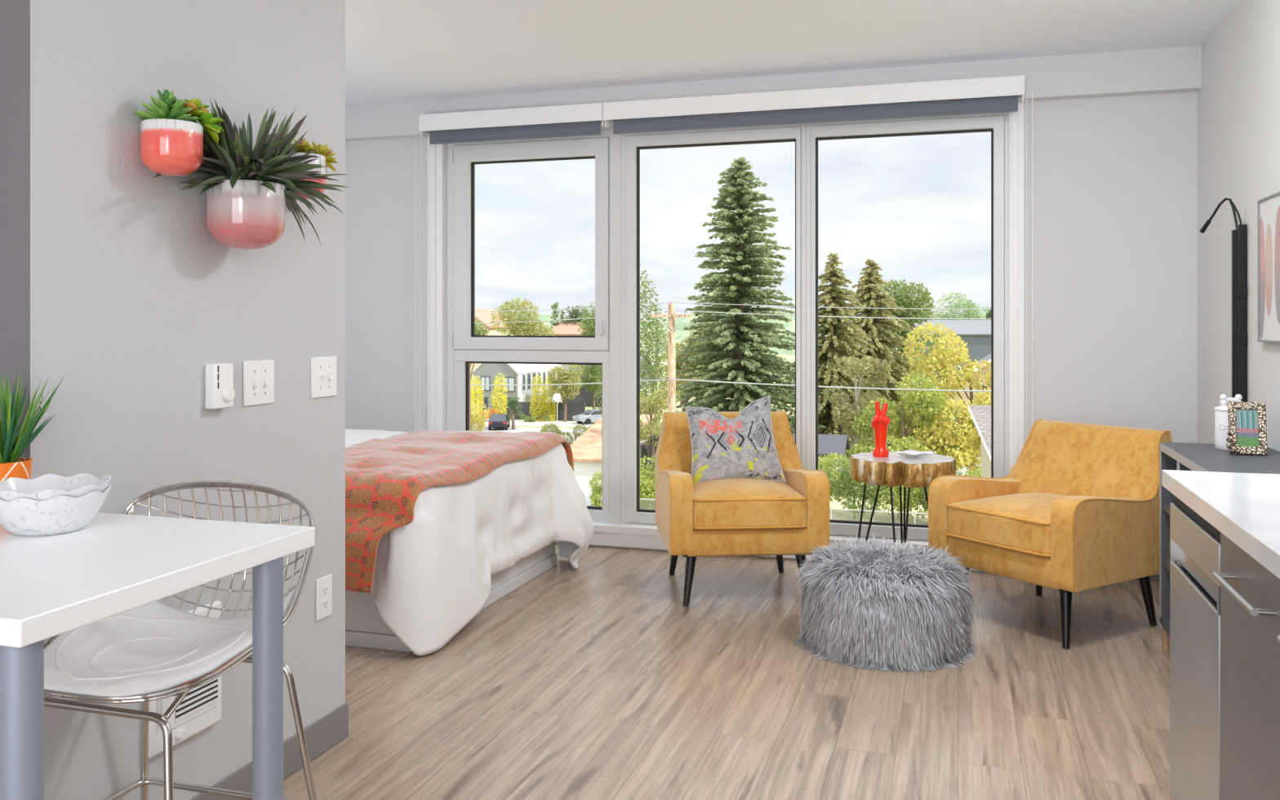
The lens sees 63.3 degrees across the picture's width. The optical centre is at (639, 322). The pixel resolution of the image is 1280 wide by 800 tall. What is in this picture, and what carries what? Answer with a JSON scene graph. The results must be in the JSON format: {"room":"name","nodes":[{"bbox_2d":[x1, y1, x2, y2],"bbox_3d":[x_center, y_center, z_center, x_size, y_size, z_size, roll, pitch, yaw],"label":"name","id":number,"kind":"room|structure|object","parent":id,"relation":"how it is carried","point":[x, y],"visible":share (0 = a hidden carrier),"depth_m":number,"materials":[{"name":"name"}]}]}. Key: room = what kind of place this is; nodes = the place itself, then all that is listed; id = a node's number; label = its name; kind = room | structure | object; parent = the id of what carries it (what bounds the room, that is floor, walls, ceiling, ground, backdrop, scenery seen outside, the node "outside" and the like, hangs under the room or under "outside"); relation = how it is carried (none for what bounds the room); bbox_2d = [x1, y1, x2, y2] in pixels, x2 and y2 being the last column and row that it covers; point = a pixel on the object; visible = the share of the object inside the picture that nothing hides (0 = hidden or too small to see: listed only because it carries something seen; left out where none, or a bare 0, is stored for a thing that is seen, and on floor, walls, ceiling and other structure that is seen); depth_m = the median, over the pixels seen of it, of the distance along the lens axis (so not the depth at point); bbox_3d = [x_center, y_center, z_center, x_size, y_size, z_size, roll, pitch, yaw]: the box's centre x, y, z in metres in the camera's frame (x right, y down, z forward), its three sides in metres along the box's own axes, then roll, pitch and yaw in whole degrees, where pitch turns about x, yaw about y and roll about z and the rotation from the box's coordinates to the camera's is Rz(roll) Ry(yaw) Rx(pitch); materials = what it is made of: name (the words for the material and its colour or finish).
{"room":"studio apartment","nodes":[
{"label":"studio apartment","id":0,"kind":"room"},
{"bbox_2d":[0,0,345,799],"bbox_3d":[-2.295,-0.029,3.074,2.510,2.659,1.158,0,0,17],"label":"wall partition","id":1,"kind":"structure","parent":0,"point":[115,283],"depth_m":2.51,"materials":[{"name":"grey paint"}]},
{"bbox_2d":[133,88,223,177],"bbox_3d":[-1.105,-0.445,2.465,0.174,0.199,0.203,0,0,17],"label":"wall planter","id":2,"kind":"object","parent":1,"relation":"attached to","point":[171,144],"visible":1,"depth_m":2.40,"materials":[{"name":"pink ceramic"}]},
{"bbox_2d":[148,600,221,758],"bbox_3d":[-1.121,0.873,2.563,0.036,0.314,0.254,0,0,17],"label":"wall heater","id":3,"kind":"object","parent":1,"relation":"attached to","point":[200,709],"visible":0.48,"depth_m":2.57,"materials":[{"name":"white plastic"}]},
{"bbox_2d":[204,362,235,408],"bbox_3d":[-1.082,0.163,2.679,0.042,0.116,0.074,0,0,17],"label":"thermostat","id":4,"kind":"object","parent":1,"relation":"attached to","point":[220,393],"visible":1,"depth_m":2.66,"materials":[{"name":"white plastic"}]},
{"bbox_2d":[152,98,349,249],"bbox_3d":[-0.935,-0.376,2.639,0.350,0.379,0.530,0,0,17],"label":"wall planter","id":5,"kind":"object","parent":1,"relation":"attached to","point":[248,192],"visible":0.99,"depth_m":2.59,"materials":[{"name":"ceramic"}]},
{"bbox_2d":[243,359,274,406],"bbox_3d":[-1.041,0.165,2.851,0.020,0.122,0.130,0,0,17],"label":"light switch","id":6,"kind":"object","parent":1,"relation":"attached to","point":[259,375],"visible":1,"depth_m":2.85,"materials":[{"name":"white plastic"}]},
{"bbox_2d":[190,702,348,799],"bbox_3d":[-2.291,1.247,3.073,2.518,0.106,1.174,0,0,17],"label":"baseboard","id":7,"kind":"structure","parent":1,"relation":"attached to","point":[323,734],"depth_m":3.04,"materials":[{"name":"grey paint"}]},
{"bbox_2d":[284,137,337,199],"bbox_3d":[-0.942,-0.437,2.968,0.122,0.174,0.170,0,0,38],"label":"wall planter","id":8,"kind":"object","parent":1,"relation":"attached to","point":[325,154],"visible":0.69,"depth_m":2.93,"materials":[{"name":"pink ceramic"}]},
{"bbox_2d":[311,355,336,398],"bbox_3d":[-0.951,0.165,3.143,0.020,0.122,0.130,0,0,17],"label":"light switch","id":9,"kind":"object","parent":1,"relation":"attached to","point":[323,369],"visible":1,"depth_m":3.14,"materials":[{"name":"white plastic"}]},
{"bbox_2d":[315,573,332,621],"bbox_3d":[-0.956,0.832,3.145,0.009,0.124,0.080,0,0,17],"label":"wall outlet","id":10,"kind":"object","parent":1,"relation":"attached to","point":[323,584],"visible":1,"depth_m":3.14,"materials":[{"name":"white plastic"}]},
{"bbox_2d":[283,543,1174,799],"bbox_3d":[-1.050,1.360,1.864,5.600,0.120,8.950,0,0,17],"label":"floor","id":11,"kind":"structure","parent":0,"point":[596,680],"depth_m":3.51,"materials":[{"name":"wood"}]},
{"bbox_2d":[0,512,315,799],"bbox_3d":[-1.285,0.841,1.814,1.220,0.918,0.644,0,0,17],"label":"dining table","id":12,"kind":"object","parent":11,"relation":"on","point":[52,585],"visible":0.96,"depth_m":1.66,"materials":[{"name":"white laminate"}]},
{"bbox_2d":[0,368,64,482],"bbox_3d":[-1.239,0.233,2.029,0.211,0.298,0.207,0,0,17],"label":"potted grass","id":13,"kind":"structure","parent":12,"relation":"on","point":[11,447],"depth_m":2.03,"materials":[{"name":"green plant"}]},
{"bbox_2d":[0,457,32,482],"bbox_3d":[-1.255,0.327,2.047,0.100,0.110,0.100,0,0,17],"label":"pot","id":14,"kind":"object","parent":13,"relation":"attached to","point":[10,467],"depth_m":2.03,"materials":[{"name":"orange ceramic"}]},
{"bbox_2d":[0,484,112,536],"bbox_3d":[-1.087,0.344,1.910,0.209,0.077,0.210,0,0,17],"label":"bowl","id":15,"kind":"object","parent":12,"relation":"on","point":[61,514],"visible":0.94,"depth_m":1.84,"materials":[{"name":"ceramic"}]},
{"bbox_2d":[0,472,111,501],"bbox_3d":[-1.088,0.329,1.911,0.211,0.076,0.210,0,0,17],"label":"bowl","id":16,"kind":"object","parent":15,"relation":"in","point":[49,486],"visible":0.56,"depth_m":1.96,"materials":[{"name":"ceramic"}]},
{"bbox_2d":[44,480,317,799],"bbox_3d":[-0.988,0.824,2.130,0.532,0.939,0.492,0,0,17],"label":"bar stool","id":17,"kind":"object","parent":11,"relation":"on","point":[157,650],"visible":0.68,"depth_m":2.13,"materials":[{"name":"silver metal"}]},
{"bbox_2d":[345,542,556,652],"bbox_3d":[-1.673,1.009,5.140,2.090,0.582,1.560,0,0,17],"label":"bed","id":18,"kind":"object","parent":11,"relation":"on","point":[365,626],"visible":0.04,"depth_m":4.17,"materials":[{"name":"white paint"}]},
{"bbox_2d":[345,429,593,655],"bbox_3d":[-1.556,0.939,5.154,2.327,0.718,1.899,0,0,17],"label":"comforter","id":19,"kind":"object","parent":18,"relation":"on","point":[433,572],"visible":0.42,"depth_m":4.43,"materials":[{"name":"white fabric"}]},
{"bbox_2d":[345,430,573,593],"bbox_3d":[-0.996,0.798,4.894,0.780,0.469,1.808,0,0,17],"label":"throw blanket","id":20,"kind":"object","parent":19,"relation":"on","point":[384,478],"visible":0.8,"depth_m":4.35,"materials":[{"name":"orange fabric"}]},
{"bbox_2d":[654,410,829,606],"bbox_3d":[0.473,0.883,5.078,0.735,0.840,0.768,0,0,-4],"label":"armchair","id":21,"kind":"object","parent":11,"relation":"on","point":[728,517],"visible":0.87,"depth_m":4.74,"materials":[{"name":"yellow fabric"}]},
{"bbox_2d":[684,395,786,484],"bbox_3d":[0.469,0.589,5.117,0.481,0.448,0.188,0,0,-3],"label":"throw pillow","id":22,"kind":"object","parent":21,"relation":"on","point":[742,446],"visible":0.91,"depth_m":5.06,"materials":[{"name":"fabric"}]},
{"bbox_2d":[693,478,806,527],"bbox_3d":[0.481,0.845,4.977,0.524,0.182,0.562,0,0,-4],"label":"seat cushion","id":23,"kind":"object","parent":21,"relation":"on","point":[728,502],"depth_m":4.71,"materials":[{"name":"yellow fabric"}]},
{"bbox_2d":[794,530,980,672],"bbox_3d":[0.991,1.085,4.209,0.738,0.430,0.734,0,0,-3],"label":"pouf","id":24,"kind":"object","parent":11,"relation":"on","point":[885,606],"visible":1,"depth_m":3.96,"materials":[{"name":"grey fur"}]},
{"bbox_2d":[849,451,955,545],"bbox_3d":[1.289,0.981,5.107,0.508,0.636,0.452,0,0,17],"label":"side table","id":25,"kind":"object","parent":11,"relation":"on","point":[895,469],"visible":0.66,"depth_m":4.96,"materials":[{"name":"brown wood"}]},
{"bbox_2d":[871,401,890,457],"bbox_3d":[1.191,0.529,5.136,0.092,0.276,0.098,0,0,13],"label":"sculpture","id":26,"kind":"object","parent":25,"relation":"on","point":[880,423],"visible":1,"depth_m":5.12,"materials":[{"name":"red ceramic"}]},
{"bbox_2d":[928,418,1172,648],"bbox_3d":[1.799,0.883,4.546,0.768,0.840,0.735,0,0,-32],"label":"armchair","id":27,"kind":"object","parent":11,"relation":"on","point":[1077,508],"visible":0.95,"depth_m":4.40,"materials":[{"name":"yellow fabric"}]},
{"bbox_2d":[947,493,1066,554],"bbox_3d":[1.713,0.845,4.491,0.562,0.182,0.524,0,0,-32],"label":"seat cushion","id":28,"kind":"object","parent":27,"relation":"on","point":[1011,523],"depth_m":4.36,"materials":[{"name":"yellow fabric"}]},
{"bbox_2d":[1169,495,1220,799],"bbox_3d":[1.581,0.866,2.346,0.600,0.868,0.536,0,0,17],"label":"dishwasher","id":29,"kind":"object","parent":11,"relation":"on","point":[1194,543],"visible":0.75,"depth_m":2.43,"materials":[{"name":"grey metal"}]},
{"bbox_2d":[1161,469,1279,579],"bbox_3d":[1.052,0.406,0.619,0.629,0.042,4.200,0,0,17],"label":"countertop","id":30,"kind":"structure","parent":29,"relation":"on","point":[1243,507],"depth_m":2.22,"materials":[{"name":"white stone"}]},
{"bbox_2d":[1159,442,1279,651],"bbox_3d":[2.150,0.889,3.757,0.370,0.822,0.718,0,0,17],"label":"desk","id":31,"kind":"object","parent":11,"relation":"on","point":[1172,455],"visible":0.23,"depth_m":4.06,"materials":[{"name":"grey"}]},
{"bbox_2d":[1213,394,1242,450],"bbox_3d":[2.231,0.374,3.918,0.114,0.208,0.114,0,0,17],"label":"lidded jar","id":32,"kind":"object","parent":31,"relation":"on","point":[1221,423],"visible":0.5,"depth_m":3.90,"materials":[{"name":"white ceramic"}]},
{"bbox_2d":[1226,401,1267,455],"bbox_3d":[2.197,0.383,3.769,0.131,0.191,0.105,0,0,21],"label":"picture frame","id":33,"kind":"object","parent":31,"relation":"on","point":[1247,426],"visible":1,"depth_m":3.75,"materials":[{"name":"silver metal"}]},
{"bbox_2d":[1235,408,1258,446],"bbox_3d":[2.197,0.382,3.754,0.072,0.137,0.029,0,0,21],"label":"photo","id":34,"kind":"object","parent":33,"relation":"attached to","point":[1246,420],"depth_m":3.75},
{"bbox_2d":[1199,466,1279,474],"bbox_3d":[1.938,0.889,3.066,0.370,0.822,0.720,0,0,17],"label":"base cabinet","id":35,"kind":"object","parent":11,"relation":"on","point":[1208,468],"visible":0.03,"depth_m":3.37,"materials":[{"name":"grey"}]},
{"bbox_2d":[1212,532,1279,799],"bbox_3d":[1.424,0.864,1.883,0.650,0.872,0.433,0,0,17],"label":"base cabinet","id":36,"kind":"object","parent":11,"relation":"on","point":[1250,593],"visible":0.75,"depth_m":1.96,"materials":[{"name":"grey laminate"}]},
{"bbox_2d":[345,91,1197,444],"bbox_3d":[0.185,-0.029,6.067,5.700,2.659,0.190,0,0,17],"label":"wall","id":37,"kind":"structure","parent":0,"point":[1115,178],"depth_m":5.33,"materials":[{"name":"white paint"}]},
{"bbox_2d":[409,136,427,431],"bbox_3d":[-1.371,0.010,6.440,0.125,2.324,0.008,0,0,17],"label":"trim","id":38,"kind":"structure","parent":37,"relation":"attached to","point":[424,141],"depth_m":6.44,"materials":[{"name":"white paint"}]},
{"bbox_2d":[427,136,445,431],"bbox_3d":[-1.259,0.010,6.414,0.105,2.324,0.052,0,0,17],"label":"window frame","id":39,"kind":"structure","parent":37,"relation":"attached to","point":[436,153],"depth_m":6.39,"materials":[{"name":"white"}]},
{"bbox_2d":[445,128,609,521],"bbox_3d":[-0.681,0.024,6.295,1.080,2.352,0.162,0,0,17],"label":"window","id":40,"kind":"structure","parent":37,"relation":"in","point":[464,348],"depth_m":6.30,"materials":[{"name":"white plastic"}]},
{"bbox_2d":[415,102,606,430],"bbox_3d":[-0.791,-0.252,6.128,1.231,2.000,0.084,0,0,17],"label":"roller shade","id":41,"kind":"object","parent":40,"relation":"attached to","point":[584,119],"visible":0.89,"depth_m":6.11,"materials":[{"name":"white"}]},
{"bbox_2d":[609,128,621,522],"bbox_3d":[-0.125,0.024,6.157,0.069,2.352,0.140,0,0,17],"label":"trim","id":42,"kind":"structure","parent":37,"relation":"attached to","point":[615,139],"depth_m":6.09,"materials":[{"name":"white plastic"}]},
{"bbox_2d":[621,123,806,524],"bbox_3d":[0.421,0.024,5.977,1.083,2.352,0.124,0,0,17],"label":"window","id":43,"kind":"structure","parent":37,"relation":"in","point":[632,144],"depth_m":6.05,"materials":[{"name":"white plastic"}]},
{"bbox_2d":[555,520,977,570],"bbox_3d":[0.204,1.236,5.938,3.752,0.128,0.125,0,0,17],"label":"sill","id":44,"kind":"structure","parent":37,"relation":"attached to","point":[605,533],"depth_m":5.96,"materials":[{"name":"white"}]},
{"bbox_2d":[345,45,1201,141],"bbox_3d":[0.139,-1.256,5.934,5.490,0.207,0.090,0,0,17],"label":"soffit","id":45,"kind":"object","parent":37,"relation":"attached to","point":[1169,69],"depth_m":5.52,"materials":[{"name":"white paint"}]},
{"bbox_2d":[806,111,1008,541],"bbox_3d":[1.450,0.024,5.662,1.069,2.352,0.124,0,0,17],"label":"window","id":46,"kind":"structure","parent":37,"relation":"in","point":[997,123],"depth_m":5.58,"materials":[{"name":"white plastic"}]},
{"bbox_2d":[603,75,1032,439],"bbox_3d":[0.900,-0.252,5.609,2.298,2.000,0.084,0,0,17],"label":"roller shade","id":47,"kind":"object","parent":46,"relation":"attached to","point":[993,94],"visible":1,"depth_m":5.55,"materials":[{"name":"white"}]},
{"bbox_2d":[1008,101,1024,472],"bbox_3d":[1.968,0.010,5.426,0.075,2.324,0.052,0,0,17],"label":"window frame","id":48,"kind":"structure","parent":37,"relation":"attached to","point":[1016,119],"depth_m":5.40,"materials":[{"name":"white"}]},
{"bbox_2d":[345,0,1240,105],"bbox_3d":[-1.112,-1.434,1.831,5.700,0.150,9.050,0,0,17],"label":"ceiling","id":49,"kind":"structure","parent":0,"point":[397,51],"depth_m":4.94,"materials":[{"name":"white paint"}]},
{"bbox_2d":[1197,0,1279,451],"bbox_3d":[1.547,-0.029,0.969,0.110,2.659,8.760,0,0,17],"label":"wall","id":50,"kind":"structure","parent":0,"point":[1238,96],"depth_m":4.49,"materials":[{"name":"white paint"}]},
{"bbox_2d":[1200,193,1247,401],"bbox_3d":[2.458,0.015,4.362,0.060,1.091,0.213,0,0,-20],"label":"wall lamp","id":51,"kind":"object","parent":50,"relation":"attached to","point":[1239,235],"visible":0.73,"depth_m":4.28,"materials":[{"name":"black metal"}]},
{"bbox_2d":[1257,191,1279,343],"bbox_3d":[2.326,-0.200,3.743,0.024,0.550,0.620,0,0,17],"label":"wall art","id":52,"kind":"object","parent":50,"relation":"attached to","point":[1268,207],"visible":1,"depth_m":3.91,"materials":[{"name":"white paper"}]},
{"label":"outside","id":53,"kind":"structure","parent":0,"visible":0},
{"bbox_2d":[471,353,980,524],"bbox_3d":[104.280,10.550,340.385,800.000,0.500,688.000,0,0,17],"label":"ground","id":54,"kind":"structure","parent":53,"point":[834,504],"depth_m":58.15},
{"bbox_2d":[470,375,484,418],"bbox_3d":[-17.085,7.900,108.249,1.777,4.854,1.783,0,0,17],"label":"columnar shrub","id":55,"kind":"object","parent":54,"relation":"on","point":[472,397],"visible":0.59,"depth_m":108.02,"materials":[{"name":"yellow plant"}]},
{"bbox_2d":[471,401,489,431],"bbox_3d":[-15.572,8.797,94.859,3.452,3.132,4.292,0,0,17],"label":"shrub","id":56,"kind":"object","parent":54,"relation":"on","point":[480,423],"visible":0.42,"depth_m":94.63,"materials":[{"name":"yellow plant"}]},
{"bbox_2d":[470,307,512,392],"bbox_3d":[-24.238,4.070,155.417,8.400,12.460,9.800,0,0,17],"label":"house","id":57,"kind":"structure","parent":54,"relation":"on","point":[482,317],"depth_m":152.07,"materials":[{"name":"beige"}]},
{"bbox_2d":[490,373,507,413],"bbox_3d":[-14.696,7.782,108.560,1.905,5.142,2.008,0,0,17],"label":"columnar shrub","id":58,"kind":"object","parent":54,"relation":"on","point":[500,396],"visible":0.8,"depth_m":108.39,"materials":[{"name":"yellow plant"}]},
{"bbox_2d":[489,297,555,335],"bbox_3d":[-15.278,3.467,135.451,8.506,13.679,8.907,0,0,17],"label":"tree","id":59,"kind":"object","parent":54,"relation":"on","point":[531,328],"visible":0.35,"depth_m":133.75,"materials":[{"name":"green plant"}]},
{"bbox_2d":[471,363,575,419],"bbox_3d":[-11.746,6.620,117.076,9.450,7.360,13.300,0,0,17],"label":"house","id":60,"kind":"structure","parent":54,"relation":"on","point":[514,374],"depth_m":111.70,"materials":[{"name":"grey"}]},
{"bbox_2d":[528,374,546,421],"bbox_3d":[-10.670,7.827,108.352,1.916,4.969,1.832,0,0,17],"label":"columnar shrub","id":61,"kind":"object","parent":54,"relation":"on","point":[539,402],"visible":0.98,"depth_m":108.15,"materials":[{"name":"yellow plant"}]},
{"bbox_2d":[513,401,585,421],"bbox_3d":[-9.620,9.300,109.250,8.140,2.000,0.180,0,0,17],"label":"fence","id":62,"kind":"object","parent":54,"relation":"on","point":[572,409],"visible":0.41,"depth_m":108.79,"materials":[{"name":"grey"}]},
{"bbox_2d":[542,375,558,421],"bbox_3d":[-9.292,7.807,108.342,1.827,5.059,1.834,0,0,17],"label":"columnar shrub","id":63,"kind":"object","parent":54,"relation":"on","point":[553,406],"visible":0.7,"depth_m":108.06,"materials":[{"name":"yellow plant"}]},
{"bbox_2d":[545,364,582,422],"bbox_3d":[-7.762,7.074,107.606,4.051,6.466,4.255,0,0,17],"label":"street tree","id":64,"kind":"object","parent":54,"relation":"on","point":[564,377],"visible":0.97,"depth_m":107.02,"materials":[{"name":"green plant"}]},
{"bbox_2d":[539,422,594,444],"bbox_3d":[-5.096,9.128,84.000,6.121,2.366,5.114,0,0,17],"label":"shrub","id":65,"kind":"object","parent":54,"relation":"on","point":[550,426],"visible":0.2,"depth_m":83.24,"materials":[{"name":"green plant"}]},
{"bbox_2d":[547,322,593,335],"bbox_3d":[-8.482,5.120,148.812,6.900,10.360,8.700,0,0,17],"label":"house","id":66,"kind":"structure","parent":54,"relation":"on","point":[562,329],"depth_m":146.53,"materials":[{"name":"beige"}]},
{"bbox_2d":[559,305,591,324],"bbox_3d":[-8.814,3.876,149.713,6.040,12.856,5.688,0,0,17],"label":"oak tree","id":67,"kind":"object","parent":54,"relation":"on","point":[574,312],"visible":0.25,"depth_m":149.50,"materials":[{"name":"green plant"}]},
{"bbox_2d":[573,364,601,408],"bbox_3d":[-5.095,6.529,113.289,5.097,7.554,4.916,0,0,17],"label":"street tree","id":68,"kind":"object","parent":54,"relation":"on","point":[592,386],"visible":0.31,"depth_m":112.68,"materials":[{"name":"green plant"}]},
{"bbox_2d":[577,302,601,384],"bbox_3d":[-4.230,4.011,109.833,5.661,12.586,5.264,0,0,17],"label":"tree","id":69,"kind":"object","parent":54,"relation":"on","point":[588,324],"visible":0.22,"depth_m":109.24,"materials":[{"name":"green plant"}]},
{"bbox_2d":[588,470,601,506],"bbox_3d":[-1.575,9.123,55.686,2.688,2.362,2.607,0,0,17],"label":"bush","id":70,"kind":"object","parent":54,"relation":"on","point":[596,493],"visible":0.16,"depth_m":55.70,"materials":[{"name":"green plant"}]},
{"bbox_2d":[560,351,654,406],"bbox_3d":[-3.946,6.920,130.845,11.600,6.760,10.900,0,0,17],"label":"house","id":71,"kind":"structure","parent":54,"relation":"on","point":[584,396],"depth_m":127.70,"materials":[{"name":"grey"}]},
{"bbox_2d":[569,413,655,488],"bbox_3d":[-1.815,8.220,64.022,3.500,4.160,12.200,0,0,11],"label":"pavement","id":72,"kind":"structure","parent":54,"relation":"on","point":[586,450],"depth_m":59.92,"materials":[{"name":"white concrete"}]},
{"bbox_2d":[593,264,667,426],"bbox_3d":[-0.713,2.522,86.567,6.429,15.694,6.766,0,0,17],"label":"poplar tree","id":73,"kind":"object","parent":54,"relation":"on","point":[650,344],"visible":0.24,"depth_m":85.97,"materials":[{"name":"green plant"}]},
{"bbox_2d":[640,455,655,509],"bbox_3d":[0.331,8.907,58.314,3.331,2.859,3.747,0,0,17],"label":"bush","id":74,"kind":"object","parent":54,"relation":"on","point":[647,482],"visible":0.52,"depth_m":57.65,"materials":[{"name":"green plant"}]},
{"bbox_2d":[640,386,680,464],"bbox_3d":[0.793,7.063,63.551,3.942,6.490,4.162,0,0,37],"label":"young tree","id":75,"kind":"object","parent":54,"relation":"on","point":[651,430],"visible":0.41,"depth_m":62.89,"materials":[{"name":"green plant"}]},
{"bbox_2d":[650,302,690,412],"bbox_3d":[1.460,4.700,47.950,1.900,11.200,0.472,0,0,17],"label":"utility pole","id":76,"kind":"object","parent":54,"relation":"on","point":[671,315],"visible":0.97,"depth_m":47.82,"materials":[{"name":"brown wood"}]},
{"bbox_2d":[469,378,991,391],"bbox_3d":[4.226,3.126,50.385,53.047,1.121,7.379,0,0,28],"label":"power line","id":77,"kind":"object","parent":76,"relation":"attached to","point":[660,379],"visible":0.51,"depth_m":46.86,"materials":[{"name":"silver metal"}]},
{"bbox_2d":[475,310,991,324],"bbox_3d":[4.252,-0.245,50.214,52.964,0.662,6.857,0,0,28],"label":"power line","id":78,"kind":"object","parent":76,"relation":"attached to","point":[674,310],"visible":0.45,"depth_m":46.69,"materials":[{"name":"silver metal"}]},
{"bbox_2d":[475,302,991,311],"bbox_3d":[4.306,-0.767,50.476,52.962,0.406,7.117,0,0,28],"label":"power line","id":79,"kind":"object","parent":76,"relation":"attached to","point":[662,302],"visible":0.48,"depth_m":47.08,"materials":[{"name":"silver metal"}]},
{"bbox_2d":[643,328,711,412],"bbox_3d":[4.106,5.168,95.503,7.424,10.281,7.285,0,0,17],"label":"tree","id":80,"kind":"object","parent":54,"relation":"on","point":[681,345],"visible":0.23,"depth_m":95.08,"materials":[{"name":"green plant"}]},
{"bbox_2d":[675,156,826,435],"bbox_3d":[7.129,-0.839,74.828,12.972,22.279,13.675,0,0,17],"label":"fir tree","id":81,"kind":"object","parent":54,"relation":"on","point":[732,286],"visible":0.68,"depth_m":74.10,"materials":[{"name":"green plant"}]},
{"bbox_2d":[600,495,928,524],"bbox_3d":[8.480,9.725,51.578,22.070,1.150,0.070,0,0,17],"label":"fence","id":82,"kind":"object","parent":54,"relation":"on","point":[652,500],"visible":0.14,"depth_m":50.79,"materials":[{"name":"grey metal"}]},
{"bbox_2d":[792,433,849,495],"bbox_3d":[10.992,8.550,63.360,3.300,3.500,3.200,0,0,17],"label":"shed","id":83,"kind":"object","parent":54,"relation":"on","point":[827,443],"visible":0.35,"depth_m":62.32,"materials":[{"name":"grey"}]},
{"bbox_2d":[817,449,857,502],"bbox_3d":[9.993,8.624,56.553,4.366,3.363,3.718,0,0,17],"label":"bush","id":84,"kind":"object","parent":54,"relation":"on","point":[826,460],"visible":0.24,"depth_m":55.66,"materials":[{"name":"green plant"}]},
{"bbox_2d":[783,253,893,455],"bbox_3d":[14.613,3.253,79.733,12.486,17.351,12.442,0,0,17],"label":"spruce tree","id":85,"kind":"object","parent":54,"relation":"on","point":[839,331],"visible":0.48,"depth_m":79.17,"materials":[{"name":"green plant"}]},
{"bbox_2d":[822,355,890,453],"bbox_3d":[14.677,6.258,70.971,4.892,8.097,4.734,0,0,38],"label":"birch tree","id":86,"kind":"object","parent":54,"relation":"on","point":[876,375],"visible":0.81,"depth_m":70.10,"materials":[{"name":"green plant"}]},
{"bbox_2d":[825,456,889,519],"bbox_3d":[11.640,8.669,54.458,3.402,3.269,3.733,0,0,-22],"label":"bush","id":87,"kind":"object","parent":54,"relation":"on","point":[855,491],"visible":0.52,"depth_m":53.99,"materials":[{"name":"green plant"}]},
{"bbox_2d":[817,258,928,444],"bbox_3d":[20.720,3.102,91.535,12.878,17.472,13.511,0,0,17],"label":"spruce tree","id":88,"kind":"object","parent":54,"relation":"on","point":[868,294],"visible":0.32,"depth_m":90.39,"materials":[{"name":"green plant"}]},
{"bbox_2d":[871,484,928,520],"bbox_3d":[13.744,8.677,54.104,3.447,3.254,4.461,0,0,17],"label":"bush","id":89,"kind":"object","parent":54,"relation":"on","point":[896,500],"visible":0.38,"depth_m":53.33,"materials":[{"name":"green plant"}]},
{"bbox_2d":[844,372,962,489],"bbox_3d":[16.370,6.731,64.083,7.046,7.329,7.807,0,0,17],"label":"tree","id":90,"kind":"object","parent":54,"relation":"on","point":[923,401],"visible":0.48,"depth_m":63.72,"materials":[{"name":"green plant"}]},
{"bbox_2d":[876,279,946,381],"bbox_3d":[24.023,3.139,94.813,8.112,14.332,6.754,0,0,17],"label":"maple tree","id":91,"kind":"object","parent":54,"relation":"on","point":[925,297],"visible":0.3,"depth_m":93.78,"materials":[{"name":"green plant"}]},
{"bbox_2d":[886,321,991,474],"bbox_3d":[20.871,5.123,65.912,11.983,10.526,10.683,0,0,37],"label":"tree","id":92,"kind":"object","parent":54,"relation":"on","point":[968,449],"visible":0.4,"depth_m":65.68,"materials":[{"name":"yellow plant"}]},
{"bbox_2d":[911,320,991,395],"bbox_3d":[45.750,4.970,150.187,12.200,10.660,10.700,0,0,17],"label":"house","id":93,"kind":"structure","parent":54,"relation":"on","point":[976,333],"depth_m":145.40,"materials":[{"name":"grey"}]},
{"bbox_2d":[933,292,990,319],"bbox_3d":[73.081,1.646,239.177,19.492,17.413,16.152,0,0,17],"label":"tree","id":94,"kind":"object","parent":54,"relation":"on","point":[968,313],"visible":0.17,"depth_m":235.31,"materials":[{"name":"green plant"}]},
{"bbox_2d":[954,353,991,456],"bbox_3d":[29.782,6.064,83.899,9.121,8.472,10.915,0,0,17],"label":"house","id":95,"kind":"structure","parent":54,"relation":"on","point":[988,357],"depth_m":80.00,"materials":[{"name":"beige"}]},
{"bbox_2d":[967,404,991,477],"bbox_3d":[18.553,6.940,41.858,9.430,6.720,5.493,0,0,8],"label":"house","id":96,"kind":"structure","parent":54,"relation":"on","point":[980,415],"depth_m":43.70,"materials":[{"name":"beige"}]},
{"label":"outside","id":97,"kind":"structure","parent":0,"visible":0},
{"bbox_2d":[493,309,986,355],"bbox_3d":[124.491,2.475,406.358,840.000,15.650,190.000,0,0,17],"label":"hills","id":98,"kind":"structure","parent":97,"point":[680,334],"depth_m":368.48,"materials":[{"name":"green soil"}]},
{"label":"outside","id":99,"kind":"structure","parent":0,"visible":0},
{"bbox_2d":[474,418,595,426],"bbox_3d":[-14.686,10.275,105.688,30.000,0.050,9.500,0,0,17],"label":"pavement","id":100,"kind":"structure","parent":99,"point":[540,423],"depth_m":105.75,"materials":[{"name":"beige concrete"}]},
{"bbox_2d":[572,408,601,424],"bbox_3d":[-4.547,9.570,105.989,4.460,1.460,1.800,0,0,-33],"label":"car","id":101,"kind":"object","parent":100,"relation":"on","point":[588,415],"visible":0.53,"depth_m":104.95,"materials":[{"name":"silver metal"}]},
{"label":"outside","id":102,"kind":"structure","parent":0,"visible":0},
{"bbox_2d":[472,426,980,475],"bbox_3d":[8.652,10.285,79.451,150.000,0.030,33.000,0,0,17],"label":"road","id":103,"kind":"structure","parent":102,"point":[517,429],"depth_m":98.76,"materials":[{"name":"grey asphalt"}]},
{"bbox_2d":[488,413,510,430],"bbox_3d":[-13.665,9.570,100.815,1.800,1.460,4.460,0,0,-3],"label":"car","id":104,"kind":"object","parent":103,"relation":"on","point":[495,420],"visible":1,"depth_m":99.10,"materials":[{"name":"grey metal"}]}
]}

